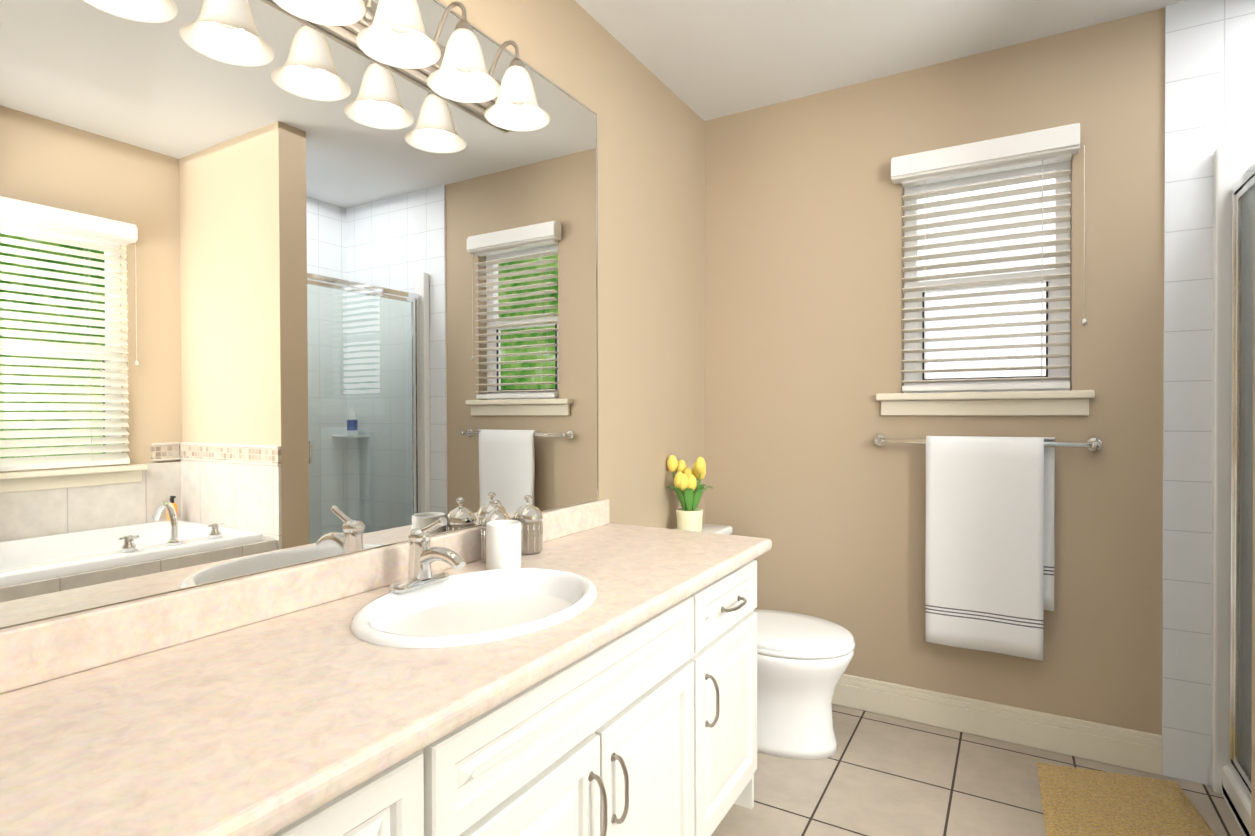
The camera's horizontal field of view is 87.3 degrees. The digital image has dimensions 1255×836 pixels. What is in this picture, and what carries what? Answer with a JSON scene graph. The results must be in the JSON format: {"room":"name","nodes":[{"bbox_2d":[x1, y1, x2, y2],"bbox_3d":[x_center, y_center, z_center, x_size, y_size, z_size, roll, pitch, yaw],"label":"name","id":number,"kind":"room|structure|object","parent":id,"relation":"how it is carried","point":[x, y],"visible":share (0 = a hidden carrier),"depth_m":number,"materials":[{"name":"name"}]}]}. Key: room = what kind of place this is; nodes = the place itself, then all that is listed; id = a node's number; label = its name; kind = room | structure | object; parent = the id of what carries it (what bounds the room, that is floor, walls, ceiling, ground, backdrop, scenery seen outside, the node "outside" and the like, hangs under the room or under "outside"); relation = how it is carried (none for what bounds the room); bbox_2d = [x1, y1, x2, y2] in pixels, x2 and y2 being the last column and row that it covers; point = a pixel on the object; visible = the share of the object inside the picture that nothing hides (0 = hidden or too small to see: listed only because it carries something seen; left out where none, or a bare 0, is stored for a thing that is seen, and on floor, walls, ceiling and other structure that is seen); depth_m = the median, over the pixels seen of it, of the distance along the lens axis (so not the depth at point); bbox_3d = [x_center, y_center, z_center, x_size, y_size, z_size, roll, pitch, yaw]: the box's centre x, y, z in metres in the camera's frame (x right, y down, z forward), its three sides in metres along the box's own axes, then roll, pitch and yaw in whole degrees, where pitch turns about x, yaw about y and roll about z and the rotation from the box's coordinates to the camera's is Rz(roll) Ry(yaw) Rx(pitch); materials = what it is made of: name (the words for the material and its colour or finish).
{"room":"bathroom","nodes":[
{"label":"bathroom","id":0,"kind":"room"},
{"bbox_2d":[0,0,704,628],"bbox_3d":[-0.766,-0.069,1.350,0.140,2.643,4.518,0,1,30],"label":"wall","id":1,"kind":"structure","parent":0,"point":[650,298],"depth_m":2.57,"materials":[{"name":"beige paint"}]},
{"bbox_2d":[0,0,598,627],"bbox_3d":[-0.608,-0.380,1.472,0.007,1.358,1.974,0,1,30],"label":"mirror","id":2,"kind":"object","parent":1,"relation":"attached to","point":[280,286],"visible":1,"depth_m":1.28,"materials":[{"name":"clear glass"}]},
{"bbox_2d":[0,499,608,694],"bbox_3d":[-0.591,0.346,1.485,0.022,0.090,2.041,0,1,30],"label":"backsplash","id":3,"kind":"structure","parent":1,"relation":"attached to","point":[35,652],"depth_m":1.17,"materials":[{"name":"beige stone"}]},
{"bbox_2d":[271,0,549,131],"bbox_3d":[-0.555,-0.884,1.325,0.232,0.208,1.229,0,1,30],"label":"sconce","id":4,"kind":"object","parent":1,"relation":"attached to","point":[392,33],"visible":1,"depth_m":1.51,"materials":[{"name":"white glass"}]},
{"bbox_2d":[575,0,1186,120],"bbox_3d":[0.431,-1.438,0.630,2.950,0.100,4.538,0,1,30],"label":"ceiling","id":5,"kind":"structure","parent":0,"point":[704,60],"depth_m":2.42,"materials":[{"name":"white paint"}]},
{"bbox_2d":[704,8,1164,740],"bbox_3d":[1.607,-0.088,2.494,2.790,2.643,0.140,0,1,30],"label":"wall","id":6,"kind":"structure","parent":0,"point":[804,224],"depth_m":2.70,"materials":[{"name":"beige paint"}]},
{"bbox_2d":[876,390,1094,415],"bbox_3d":[1.368,-0.055,2.568,0.739,0.091,0.115,0,1,30],"label":"window sill","id":7,"kind":"structure","parent":6,"relation":"attached to","point":[1044,403],"depth_m":2.52,"materials":[{"name":"beige paint"}]},
{"bbox_2d":[904,160,1069,392],"bbox_3d":[1.420,-0.542,2.627,0.576,0.876,0.050,0,1,30],"label":"window","id":8,"kind":"structure","parent":6,"relation":"in","point":[1014,173],"depth_m":2.58,"materials":[{"name":"white plastic"}]},
{"bbox_2d":[891,123,1085,391],"bbox_3d":[1.363,-0.577,2.518,0.653,0.940,0.100,0,1,30],"label":"window blinds","id":9,"kind":"object","parent":8,"relation":"attached to","point":[1038,147],"visible":0.94,"depth_m":2.51,"materials":[{"name":"white plastic"}]},
{"bbox_2d":[873,434,1102,660],"bbox_3d":[1.342,0.471,2.514,0.781,0.807,0.100,0,1,30],"label":"towel rail","id":10,"kind":"object","parent":6,"relation":"attached to","point":[989,578],"visible":1,"depth_m":2.45,"materials":[{"name":"white fabric"}]},
{"bbox_2d":[832,674,1161,774],"bbox_3d":[1.109,1.165,2.710,1.717,0.135,0.017,0,1,30],"label":"baseboard","id":11,"kind":"structure","parent":6,"relation":"attached to","point":[1118,746],"depth_m":2.50,"materials":[{"name":"beige paint"}]},
{"bbox_2d":[1162,0,1254,785],"bbox_3d":[2.248,-0.086,2.028,0.933,2.643,0.012,0,1,30],"label":"shower wall tile","id":12,"kind":"structure","parent":6,"relation":"attached to","point":[1209,104],"depth_m":2.21,"materials":[{"name":"white tile"}]},
{"bbox_2d":[711,704,1243,835],"bbox_3d":[0.441,1.305,0.656,2.950,0.100,4.538,0,1,30],"label":"floor","id":13,"kind":"structure","parent":0,"point":[876,774],"depth_m":2.20,"materials":[{"name":"tile"}]},
{"bbox_2d":[256,547,771,835],"bbox_3d":[-0.333,0.841,1.342,0.614,0.820,2.046,0,1,30],"label":"bathroom vanity","id":14,"kind":"object","parent":13,"relation":"on","point":[590,669],"depth_m":1.31,"materials":[{"name":"white paint"}]},
{"bbox_2d":[0,523,771,835],"bbox_3d":[-0.334,0.411,1.340,0.612,0.040,2.071,0,1,30],"label":"countertop","id":15,"kind":"structure","parent":14,"relation":"on","point":[239,731],"depth_m":0.89,"materials":[{"name":"beige stone"}]},
{"bbox_2d":[380,516,471,590],"bbox_3d":[-0.422,0.296,1.454,0.158,0.159,0.156,0,1,30],"label":"faucet","id":16,"kind":"object","parent":15,"relation":"on","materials":[{"name":"silver metal"}]},
{"bbox_2d":[292,559,643,666],"bbox_3d":[-0.303,0.456,1.386,0.436,0.162,0.560,0,1,30],"label":"sink","id":17,"kind":"object","parent":15,"relation":"in","point":[463,621],"depth_m":1.41,"materials":[{"name":"white ceramic"}]},
{"bbox_2d":[480,500,511,562],"bbox_3d":[-0.353,0.304,1.774,0.086,0.164,0.086,0,1,30],"label":"jar","id":18,"kind":"object","parent":15,"relation":"on","point":[495,514],"visible":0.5,"depth_m":1.75,"materials":[{"name":"silver metal"}]},
{"bbox_2d":[486,520,520,569],"bbox_3d":[-0.319,0.328,1.694,0.090,0.118,0.090,0,1,30],"label":"tumbler","id":19,"kind":"object","parent":15,"relation":"on","point":[503,544],"visible":0.98,"depth_m":1.66,"materials":[{"name":"white ceramic"}]},
{"bbox_2d":[513,495,542,554],"bbox_3d":[-0.284,0.303,1.885,0.086,0.164,0.086,0,1,30],"label":"jar","id":20,"kind":"object","parent":15,"relation":"on","point":[528,516],"visible":0.92,"depth_m":1.85,"materials":[{"name":"silver metal"}]},
{"bbox_2d":[673,523,854,759],"bbox_3d":[0.496,0.855,2.592,0.767,0.762,0.470,0,1,30],"label":"toilet","id":21,"kind":"object","parent":13,"relation":"on","point":[803,661],"visible":0.46,"depth_m":2.40,"materials":[{"name":"white ceramic"}]},
{"bbox_2d":[666,455,712,531],"bbox_3d":[0.255,0.314,2.751,0.190,0.315,0.181,0,1,30],"label":"flower pot","id":22,"kind":"object","parent":21,"relation":"on","point":[689,514],"visible":0.96,"depth_m":2.71,"materials":[{"name":"beige"}]},
{"bbox_2d":[1037,762,1215,835],"bbox_3d":[1.495,1.228,1.988,0.484,0.017,0.728,0,1,23],"label":"rug","id":23,"kind":"object","parent":13,"relation":"on","point":[1076,801],"visible":0.98,"depth_m":2.07,"materials":[{"name":"yellow fabric"}]},
{"bbox_2d":[1210,142,1254,835],"bbox_3d":[2.071,0.180,1.621,0.792,2.120,0.866,0,1,30],"label":"shower","id":24,"kind":"object","parent":13,"relation":"on","point":[1232,449],"visible":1,"depth_m":2.11,"materials":[{"name":"silver metal"}]},
{"bbox_2d":[1251,235,1254,835],"bbox_3d":[1.770,-0.076,1.193,0.910,2.643,0.140,0,1,30],"label":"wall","id":25,"kind":"structure","parent":0,"point":[1253,729],"depth_m":1.48,"materials":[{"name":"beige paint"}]},
{"label":"outside","id":26,"kind":"structure","parent":0,"visible":0},
{"bbox_2d":[918,179,1054,378],"bbox_3d":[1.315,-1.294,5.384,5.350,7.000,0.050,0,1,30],"label":"window glass","id":27,"kind":"object","parent":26,"point":[990,342],"depth_m":4.64,"materials":[{"name":"white glass"}]}
]}

